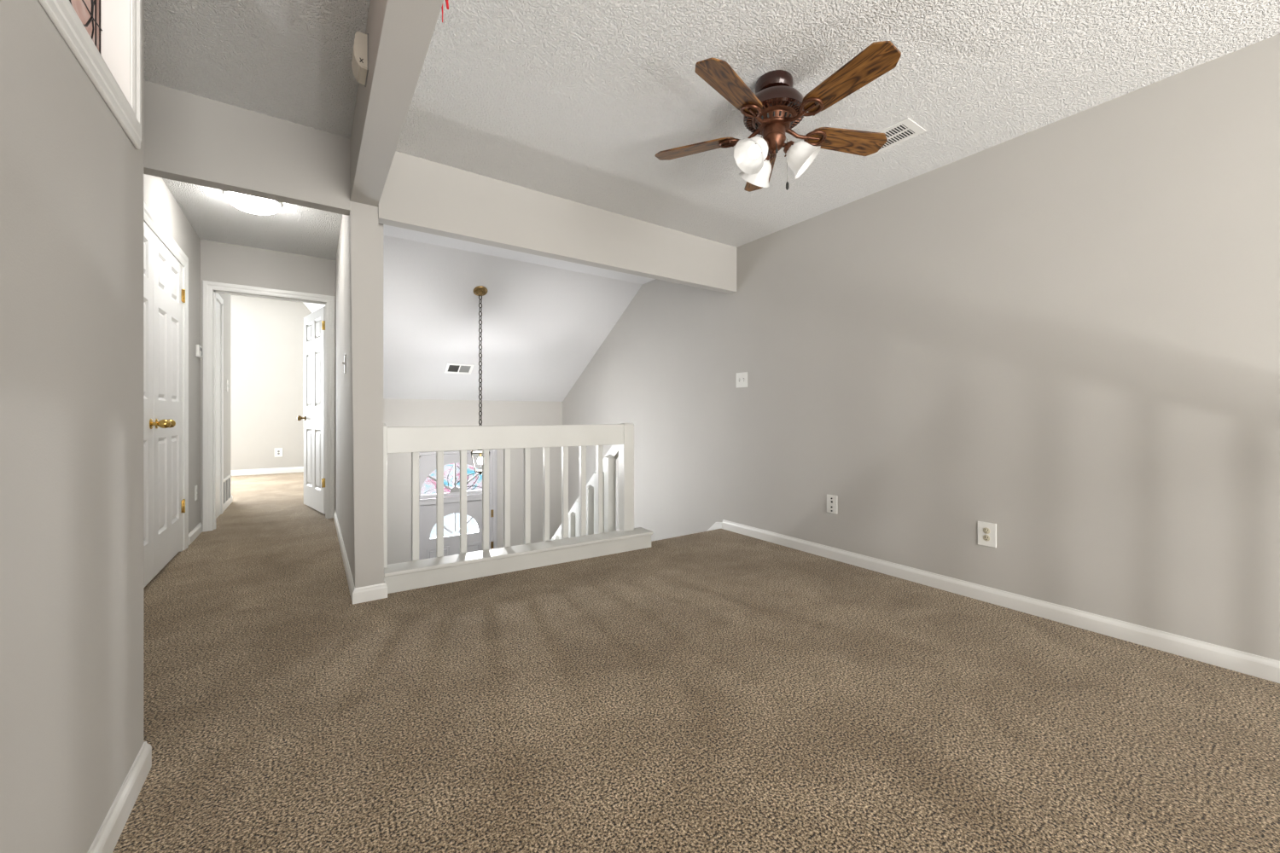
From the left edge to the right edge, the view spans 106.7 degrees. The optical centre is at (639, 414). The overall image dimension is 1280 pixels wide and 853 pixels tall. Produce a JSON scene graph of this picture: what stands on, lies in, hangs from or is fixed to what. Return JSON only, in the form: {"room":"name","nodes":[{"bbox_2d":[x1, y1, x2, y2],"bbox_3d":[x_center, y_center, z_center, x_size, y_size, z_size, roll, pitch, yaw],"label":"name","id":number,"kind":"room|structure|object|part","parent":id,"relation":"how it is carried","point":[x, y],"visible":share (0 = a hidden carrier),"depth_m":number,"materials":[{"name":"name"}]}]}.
{"room":"upstairs loft","nodes":[
{"label":"upstairs loft","id":0,"kind":"room"},
{"bbox_2d":[0,0,143,852],"bbox_3d":[0.390,0.862,-1.681,0.495,4.576,6.990,0,0,-35],"label":"wall","id":1,"kind":"structure","parent":0,"point":[72,177],"depth_m":0.91,"materials":[{"name":"beige paint"}]},
{"bbox_2d":[38,0,141,149],"bbox_3d":[-0.926,-1.056,0.585,0.114,0.689,1.635,0,0,-35],"label":"window","id":2,"kind":"structure","parent":1,"relation":"in","point":[104,37],"depth_m":1.19,"materials":[{"name":"white paint"}]},
{"bbox_3d":[-0.934,-1.067,0.579,0.006,0.533,1.503,0,0,-35],"label":"pane","id":3,"kind":"part","parent":2,"relation":"part of","materials":[{"name":"pink glass"}]},
{"bbox_2d":[87,522,202,852],"bbox_3d":[-1.908,0.960,1.745,0.408,0.080,5.940,0,0,-35],"label":"baseboard","id":4,"kind":"structure","parent":1,"relation":"attached to","point":[108,834],"depth_m":1.17,"materials":[{"name":"white paint"}]},
{"bbox_2d":[143,174,230,533],"bbox_3d":[-3.481,-0.470,3.022,0.772,3.040,5.390,0,0,-35],"label":"wall","id":5,"kind":"structure","parent":0,"point":[157,196],"depth_m":3.83,"materials":[{"name":"beige paint"}]},
{"bbox_2d":[143,221,170,587],"bbox_3d":[-2.667,-0.059,2.537,0.122,2.075,0.802,0,0,-35],"label":"door","id":6,"kind":"structure","parent":5,"relation":"in","point":[148,423],"depth_m":2.77,"materials":[{"name":"white paint"}]},
{"bbox_3d":[-2.846,0.053,2.827,0.087,0.062,0.062,0,0,-35],"label":"knob","id":7,"kind":"part","parent":6,"relation":"part of","materials":[{"name":"gold metal"}]},
{"bbox_2d":[143,201,188,552],"bbox_3d":[-2.971,-0.095,2.843,0.128,2.190,1.756,0,0,-35],"label":"trim","id":8,"kind":"structure","parent":5,"relation":"attached to","point":[149,218],"depth_m":3.52,"materials":[{"name":"white paint"}]},
{"bbox_2d":[153,232,185,577],"bbox_3d":[-3.125,-0.059,3.200,0.122,2.075,0.802,0,0,-35],"label":"door","id":9,"kind":"structure","parent":5,"relation":"in","point":[169,295],"depth_m":3.13,"materials":[{"name":"white paint"}]},
{"bbox_3d":[-2.917,0.053,2.929,0.087,0.062,0.062,0,0,-35],"label":"knob","id":10,"kind":"part","parent":9,"relation":"part of","materials":[{"name":"gold metal"}]},
{"bbox_2d":[194,485,197,500],"bbox_3d":[-3.642,0.640,3.904,0.010,0.120,0.075,0,0,-35],"label":"power outlet","id":11,"kind":"object","parent":5,"relation":"attached to","point":[195,486],"visible":1,"depth_m":3.88,"materials":[{"name":"white plastic"}]},
{"bbox_2d":[195,344,202,358],"bbox_3d":[-3.676,-0.530,3.967,0.024,0.100,0.124,0,0,-35],"label":"thermostat","id":12,"kind":"object","parent":5,"relation":"attached to","point":[198,348],"visible":1,"depth_m":3.92,"materials":[{"name":"white plastic"}]},
{"bbox_2d":[215,293,223,518],"bbox_3d":[-4.055,-0.088,4.517,0.062,2.176,0.783,0,0,-35],"label":"trim","id":13,"kind":"structure","parent":5,"relation":"attached to","point":[219,301],"depth_m":4.75,"materials":[{"name":"white paint"}]},
{"bbox_2d":[223,474,231,505],"bbox_3d":[-4.457,0.815,5.125,0.012,0.280,0.620,0,0,-35],"label":"air vent","id":14,"kind":"object","parent":5,"relation":"in","point":[227,486],"visible":0.59,"depth_m":5.19,"materials":[{"name":"white metal"}]},
{"bbox_2d":[223,495,232,511],"bbox_3d":[-4.486,0.960,5.168,0.014,0.080,0.744,0,0,-35],"label":"baseboard","id":15,"kind":"structure","parent":5,"relation":"attached to","point":[226,505],"depth_m":5.15,"materials":[{"name":"white paint"}]},
{"bbox_2d":[226,379,229,391],"bbox_3d":[-4.516,-0.320,5.218,0.021,0.125,0.072,0,0,-35],"label":"light switch","id":16,"kind":"object","parent":5,"relation":"attached to","point":[227,381],"visible":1,"depth_m":5.19,"materials":[{"name":"white plastic"}]},
{"bbox_2d":[143,80,350,215],"bbox_3d":[-1.908,-1.280,2.221,0.950,0.449,0.082,0,0,-35],"label":"wall header","id":17,"kind":"structure","parent":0,"point":[189,138],"depth_m":2.21,"materials":[{"name":"beige paint"}]},
{"bbox_2d":[161,177,342,260],"bbox_3d":[-2.670,-1.555,3.335,1.202,0.100,2.657,0,0,-35],"label":"ceiling","id":18,"kind":"structure","parent":0,"point":[293,229],"depth_m":3.75,"materials":[{"name":"white paint"}]},
{"bbox_2d":[223,190,281,215],"bbox_3d":[-2.682,-1.460,3.301,0.310,0.089,0.310,0,0,-35],"label":"flush ceiling light","id":19,"kind":"object","parent":18,"relation":"attached to","point":[250,204],"visible":0.85,"depth_m":3.24,"materials":[{"name":"white glass"}]},
{"bbox_2d":[200,238,335,523],"bbox_3d":[-4.253,-0.400,3.807,3.330,3.200,0.120,0,0,-35],"label":"wall","id":20,"kind":"structure","parent":0,"point":[220,262],"depth_m":4.30,"materials":[{"name":"beige paint"}]},
{"bbox_2d":[202,280,335,531],"bbox_3d":[-3.388,-0.075,4.396,0.955,2.151,0.142,0,0,-35],"label":"bedroom doorway","id":21,"kind":"structure","parent":20,"relation":"in","point":[210,289],"depth_m":4.16,"materials":[{"name":"white paint"}]},
{"bbox_2d":[296,306,325,513],"bbox_3d":[-3.390,-0.048,4.966,0.806,2.045,0.178,0,0,43],"label":"door","id":22,"kind":"structure","parent":21,"relation":"attached to","point":[314,323],"depth_m":4.92,"materials":[{"name":"white paint"}]},
{"bbox_3d":[-3.637,0.035,5.197,0.062,0.062,0.178,0,0,43],"label":"knob","id":23,"kind":"part","parent":22,"relation":"part of","materials":[{"name":"gold metal"}]},
{"bbox_2d":[230,294,311,470],"bbox_3d":[-6.922,-0.500,7.688,3.550,3.000,0.120,0,0,-35],"label":"wall","id":24,"kind":"structure","parent":0,"point":[267,334],"depth_m":8.04,"materials":[{"name":"beige paint"}]},
{"bbox_2d":[230,466,303,476],"bbox_3d":[-6.892,0.953,7.628,3.330,0.095,0.014,0,0,-35],"label":"baseboard","id":25,"kind":"structure","parent":24,"relation":"attached to","point":[296,469],"depth_m":8.03,"materials":[{"name":"white paint"}]},
{"bbox_2d":[274,448,282,457],"bbox_3d":[-6.173,0.643,8.127,0.110,0.150,0.010,0,0,-35],"label":"power outlet","id":26,"kind":"object","parent":24,"relation":"attached to","point":[278,451],"visible":1,"depth_m":8.12,"materials":[{"name":"white plastic"}]},
{"bbox_2d":[302,302,325,313],"bbox_3d":[-5.579,-1.685,5.833,3.450,0.790,4.860,0,0,-35],"label":"ceiling","id":27,"kind":"structure","parent":0,"point":[311,307],"depth_m":7.87,"materials":[{"name":"white paint"}]},
{"bbox_2d":[335,201,383,587],"bbox_3d":[-2.427,0.823,3.948,0.166,4.655,3.511,0,0,-35],"label":"wall","id":28,"kind":"structure","parent":0,"point":[363,218],"depth_m":2.55,"materials":[{"name":"beige paint"}]},
{"bbox_2d":[342,354,345,373],"bbox_3d":[-2.011,-0.345,3.230,0.021,0.125,0.072,0,0,-35],"label":"light switch","id":29,"kind":"object","parent":28,"relation":"attached to","point":[344,363],"visible":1,"depth_m":3.22,"materials":[{"name":"white plastic"}]},
{"bbox_3d":[-2.005,-0.345,3.234,0.007,0.125,0.072,0,0,-35],"label":"plate","id":30,"kind":"part","parent":29,"relation":"part of","materials":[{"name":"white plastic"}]},
{"bbox_2d":[333,510,354,602],"bbox_3d":[-2.234,0.960,3.560,0.014,0.080,2.546,0,0,-35],"label":"baseboard","id":31,"kind":"structure","parent":28,"relation":"attached to","point":[350,580],"depth_m":3.13,"materials":[{"name":"white paint"}]},
{"bbox_2d":[352,580,387,605],"bbox_3d":[-1.465,0.960,2.580,0.165,0.080,0.060,0,0,-35],"label":"baseboard","id":32,"kind":"structure","parent":28,"relation":"attached to","point":[379,591],"depth_m":2.56,"materials":[{"name":"white paint"}]},
{"bbox_2d":[383,398,562,564],"bbox_3d":[-2.250,1.450,6.167,2.649,3.400,0.140,0,0,-35],"label":"wall","id":33,"kind":"structure","parent":0,"point":[396,412],"depth_m":6.33,"materials":[{"name":"beige paint"}]},
{"bbox_2d":[411,449,497,561],"bbox_3d":[-2.360,1.782,6.072,1.032,2.736,0.152,0,0,-35],"label":"door frame","id":34,"kind":"structure","parent":33,"relation":"in","point":[493,453],"depth_m":6.17,"materials":[{"name":"white paint"}]},
{"bbox_2d":[421,454,482,499],"bbox_3d":[-2.354,0.781,6.064,0.830,0.532,0.032,0,0,-35],"label":"window","id":35,"kind":"structure","parent":34,"relation":"attached to","point":[428,464],"depth_m":6.01,"materials":[{"name":"white glass"}]},
{"bbox_2d":[421,500,493,559],"bbox_3d":[-2.321,2.124,6.070,0.877,2.032,0.100,0,0,-35],"label":"door","id":36,"kind":"structure","parent":34,"relation":"attached to","point":[451,544],"depth_m":6.03,"materials":[{"name":"white paint"}]},
{"bbox_2d":[383,224,655,401],"bbox_3d":[-1.235,-0.837,4.778,2.799,1.419,3.500,0,0,-35],"label":"ceiling","id":37,"kind":"structure","parent":0,"point":[544,319],"depth_m":5.01,"materials":[{"name":"white paint"}]},
{"bbox_2d":[443,363,474,374],"bbox_3d":[-2.089,-0.533,5.499,0.300,0.102,0.160,0,0,-35],"label":"ceiling vent","id":38,"kind":"object","parent":37,"relation":"in","point":[450,368],"visible":1,"depth_m":5.50,"materials":[{"name":"white metal"}]},
{"bbox_2d":[471,285,489,475],"bbox_3d":[-1.536,-0.326,4.579,0.176,1.812,0.176,0,0,-19],"label":"pendant lantern","id":39,"kind":"object","parent":37,"relation":"hanging from","point":[479,291],"visible":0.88,"depth_m":4.57,"materials":[{"name":"gold metal"}]},
{"bbox_3d":[-1.536,0.441,4.579,0.054,0.064,0.053,0,0,-35],"label":"bulb","id":40,"kind":"part","parent":39,"relation":"part of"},
{"bbox_3d":[-1.536,0.357,4.579,0.176,0.446,0.176,0,0,-19],"label":"lantern frame","id":41,"kind":"part","parent":39,"relation":"part of","materials":[{"name":"metal"}]},
{"bbox_3d":[-1.536,-0.492,4.578,0.030,1.331,0.029,0,0,-10],"label":"chain","id":42,"kind":"part","parent":39,"relation":"part of","materials":[{"name":"metal"}]},
{"bbox_2d":[112,471,1279,852],"bbox_3d":[-2.932,1.125,3.872,12.141,0.250,4.772,0,0,36],"label":"floor","id":43,"kind":"structure","parent":0,"point":[718,690],"depth_m":1.58,"materials":[{"name":"brown carpet"}]},
{"bbox_2d":[383,423,653,593],"bbox_3d":[-0.716,0.605,3.199,1.798,1.110,0.215,0,0,-32],"label":"loft railing","id":44,"kind":"object","parent":43,"relation":"on","point":[417,573],"visible":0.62,"depth_m":3.12,"materials":[{"name":"white paint"}]},
{"bbox_3d":[-0.804,0.146,3.188,1.585,0.151,0.055,0,0,-32],"label":"rail","id":45,"kind":"part","parent":44,"relation":"part of","materials":[{"name":"white paint"}]},
{"bbox_3d":[-0.105,0.470,3.638,0.088,0.817,0.088,0,0,-32],"label":"newel post","id":46,"kind":"part","parent":44,"relation":"part of","materials":[{"name":"white paint"}]},
{"bbox_2d":[143,0,1279,247],"bbox_3d":[1.505,-1.486,-0.246,4.001,0.120,7.883,0,0,-35],"label":"ceiling","id":47,"kind":"structure","parent":0,"point":[576,101],"depth_m":2.00,"materials":[{"name":"white paint"}]},
{"bbox_2d":[350,0,443,207],"bbox_3d":[0.758,-1.266,-0.695,0.125,0.321,7.995,0,0,-35],"label":"ceiling beam","id":48,"kind":"structure","parent":47,"relation":"attached to","point":[400,32],"depth_m":1.62,"materials":[{"name":"beige paint"}]},
{"bbox_2d":[351,31,368,87],"bbox_3d":[-1.003,-1.277,1.704,0.046,0.128,0.108,0,0,-35],"label":"sensor box","id":49,"kind":"object","parent":48,"relation":"attached to","point":[360,53],"visible":1,"depth_m":1.67,"materials":[{"name":"beige plastic"}]},
{"bbox_3d":[-0.986,-1.277,1.716,0.004,0.128,0.108,0,0,-35],"label":"plate","id":50,"kind":"part","parent":49,"relation":"part of","materials":[{"name":"white plastic"}]},
{"bbox_2d":[441,0,448,22],"bbox_3d":[-0.542,-1.192,1.315,0.019,0.177,0.067,0,0,-35],"label":"ribbon","id":51,"kind":"object","parent":48,"relation":"hanging from","point":[446,1],"visible":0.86,"depth_m":1.29,"materials":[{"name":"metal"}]},
{"bbox_2d":[378,151,736,294],"bbox_3d":[-0.306,-1.236,3.321,2.686,0.380,0.086,0,0,-35],"label":"ceiling beam","id":52,"kind":"structure","parent":47,"relation":"attached to","point":[420,194],"depth_m":3.04,"materials":[{"name":"beige paint"}]},
{"bbox_2d":[654,40,901,191],"bbox_3d":[0.587,-1.197,2.012,1.040,0.458,1.012,0,0,-35],"label":"ceiling fan","id":53,"kind":"object","parent":47,"relation":"hanging from","point":[776,107],"visible":1,"depth_m":1.97,"materials":[{"name":"brown wood"}]},
{"bbox_3d":[0.253,-1.222,2.184,0.373,0.007,0.132,0,13,23],"label":"blade","id":54,"kind":"part","parent":53,"relation":"part of","materials":[{"name":"brown wood"}]},
{"bbox_3d":[0.344,-1.222,1.781,0.132,0.007,0.373,17,11,40],"label":"blade","id":55,"kind":"part","parent":53,"relation":"part of","materials":[{"name":"brown wood"}]},
{"bbox_3d":[0.468,-1.090,1.991,0.141,0.142,0.149,0,0,-35],"label":"lamp shade","id":56,"kind":"part","parent":53,"relation":"part of","materials":[{"name":"white glass"}]},
{"bbox_3d":[0.485,-1.109,1.998,0.064,0.062,0.052,0,0,-35],"label":"bulb","id":57,"kind":"part","parent":53,"relation":"part of","materials":[{"name":"white glass"}]},
{"bbox_3d":[0.533,-1.090,2.158,0.146,0.142,0.140,0,0,-35],"label":"lamp shade","id":58,"kind":"part","parent":53,"relation":"part of","materials":[{"name":"white glass"}]},
{"bbox_3d":[0.609,-1.222,2.395,0.132,0.007,0.373,-13,-1,5],"label":"blade","id":59,"kind":"part","parent":53,"relation":"part of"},
{"bbox_3d":[0.520,-1.141,2.011,0.064,0.057,0.061,0,0,7],"label":"light arm","id":60,"kind":"part","parent":53,"relation":"part of","materials":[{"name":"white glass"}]},
{"bbox_3d":[0.547,-1.141,2.103,0.061,0.057,0.064,0,0,12],"label":"light arm","id":61,"kind":"part","parent":53,"relation":"part of","materials":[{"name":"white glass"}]},
{"bbox_2d":[751,104,797,135],"bbox_3d":[0.576,-1.247,2.045,0.188,0.058,0.188,0,0,-35],"label":"motor","id":62,"kind":"object","parent":53,"relation":"attached to","point":[773,117],"depth_m":1.99,"materials":[{"name":"brown metal"}]},
{"bbox_3d":[0.641,-1.141,2.040,0.064,0.057,0.061,0,0,42],"label":"light arm","id":63,"kind":"part","parent":53,"relation":"part of","materials":[{"name":"orange metal"}]},
{"bbox_3d":[0.704,-1.090,2.027,0.142,0.142,0.142,0,0,-35],"label":"lamp shade","id":64,"kind":"part","parent":53,"relation":"part of","materials":[{"name":"white glass"}]},
{"bbox_3d":[0.919,-1.222,2.122,0.373,0.007,0.132,0,-13,-13],"label":"blade","id":65,"kind":"part","parent":53,"relation":"part of","materials":[{"name":"brown wood"}]},
{"bbox_3d":[0.755,-1.222,1.742,0.132,0.007,0.373,15,-8,-30],"label":"blade","id":66,"kind":"part","parent":53,"relation":"part of","materials":[{"name":"brown wood"}]},
{"bbox_2d":[865,117,925,157],"bbox_3d":[1.273,-1.424,2.456,0.182,0.005,0.304,0,0,-35],"label":"ceiling vent","id":67,"kind":"object","parent":47,"relation":"in","point":[904,130],"visible":0.7,"depth_m":2.40,"materials":[{"name":"white metal"}]},
{"bbox_2d":[562,33,1279,661],"bbox_3d":[2.130,0.812,2.263,0.120,4.676,11.503,0,0,-35],"label":"wall","id":68,"kind":"structure","parent":0,"point":[1062,335],"depth_m":2.39,"materials":[{"name":"beige paint"}]},
{"bbox_2d":[706,522,722,531],"bbox_3d":[0.022,2.124,5.193,0.018,2.357,2.480,0,0,-35],"label":"trim","id":69,"kind":"structure","parent":68,"relation":"attached to","point":[716,526],"depth_m":4.23,"materials":[{"name":"white paint"}]},
{"bbox_2d":[736,372,747,387],"bbox_3d":[0.850,-0.294,3.993,0.021,0.125,0.128,0,0,-35],"label":"light switch","id":70,"kind":"object","parent":68,"relation":"attached to","point":[741,378],"visible":1,"depth_m":3.99,"materials":[{"name":"white plastic"}]},
{"bbox_2d":[826,494,837,514],"bbox_3d":[1.332,0.620,3.302,0.013,0.125,0.080,0,0,-35],"label":"jack plate","id":71,"kind":"object","parent":68,"relation":"attached to","point":[831,500],"visible":1,"depth_m":3.30,"materials":[{"name":"white plastic"}]},
{"bbox_2d":[977,521,996,547],"bbox_3d":[1.856,0.639,2.546,0.010,0.128,0.086,0,0,-35],"label":"power outlet","id":72,"kind":"object","parent":68,"relation":"attached to","point":[986,532],"visible":1,"depth_m":2.54,"materials":[{"name":"white plastic"}]},
{"bbox_2d":[983,535,989,541],"bbox_3d":[1.853,0.658,2.544,0.003,0.033,0.033,0,0,-35],"label":"socket","id":73,"kind":"object","parent":72,"relation":"attached to","point":[986,538],"depth_m":2.54,"materials":[{"name":"beige plastic"}]},
{"bbox_2d":[983,527,989,534],"bbox_3d":[1.853,0.620,2.544,0.003,0.033,0.033,0,0,-35],"label":"socket","id":74,"kind":"object","parent":72,"relation":"attached to","point":[986,530],"depth_m":2.54,"materials":[{"name":"beige plastic"}]},
{"bbox_2d":[722,519,1279,683],"bbox_3d":[1.714,0.960,2.748,0.014,0.080,3.472,0,0,-35],"label":"baseboard","id":75,"kind":"structure","parent":68,"relation":"attached to","point":[1268,669],"depth_m":2.30,"materials":[{"name":"white paint"}]},
{"bbox_3d":[0.665,3.200,1.300,3.586,0.100,11.383,0,0,-35],"label":"floor","id":76,"kind":"structure","parent":0,"visible":0},
{"bbox_3d":[-0.319,2.165,4.877,0.899,1.971,2.308,0,0,-35],"label":"staircase","id":77,"kind":"structure","parent":76,"relation":"on","visible":0},
{"bbox_2d":[550,444,618,541],"bbox_3d":[-0.809,1.653,4.652,0.142,2.994,2.275,0,0,-35],"label":"stair railing","id":78,"kind":"object","parent":77,"relation":"attached to","point":[609,461],"visible":0.12,"depth_m":3.88,"materials":[{"name":"white paint"}]}
]}

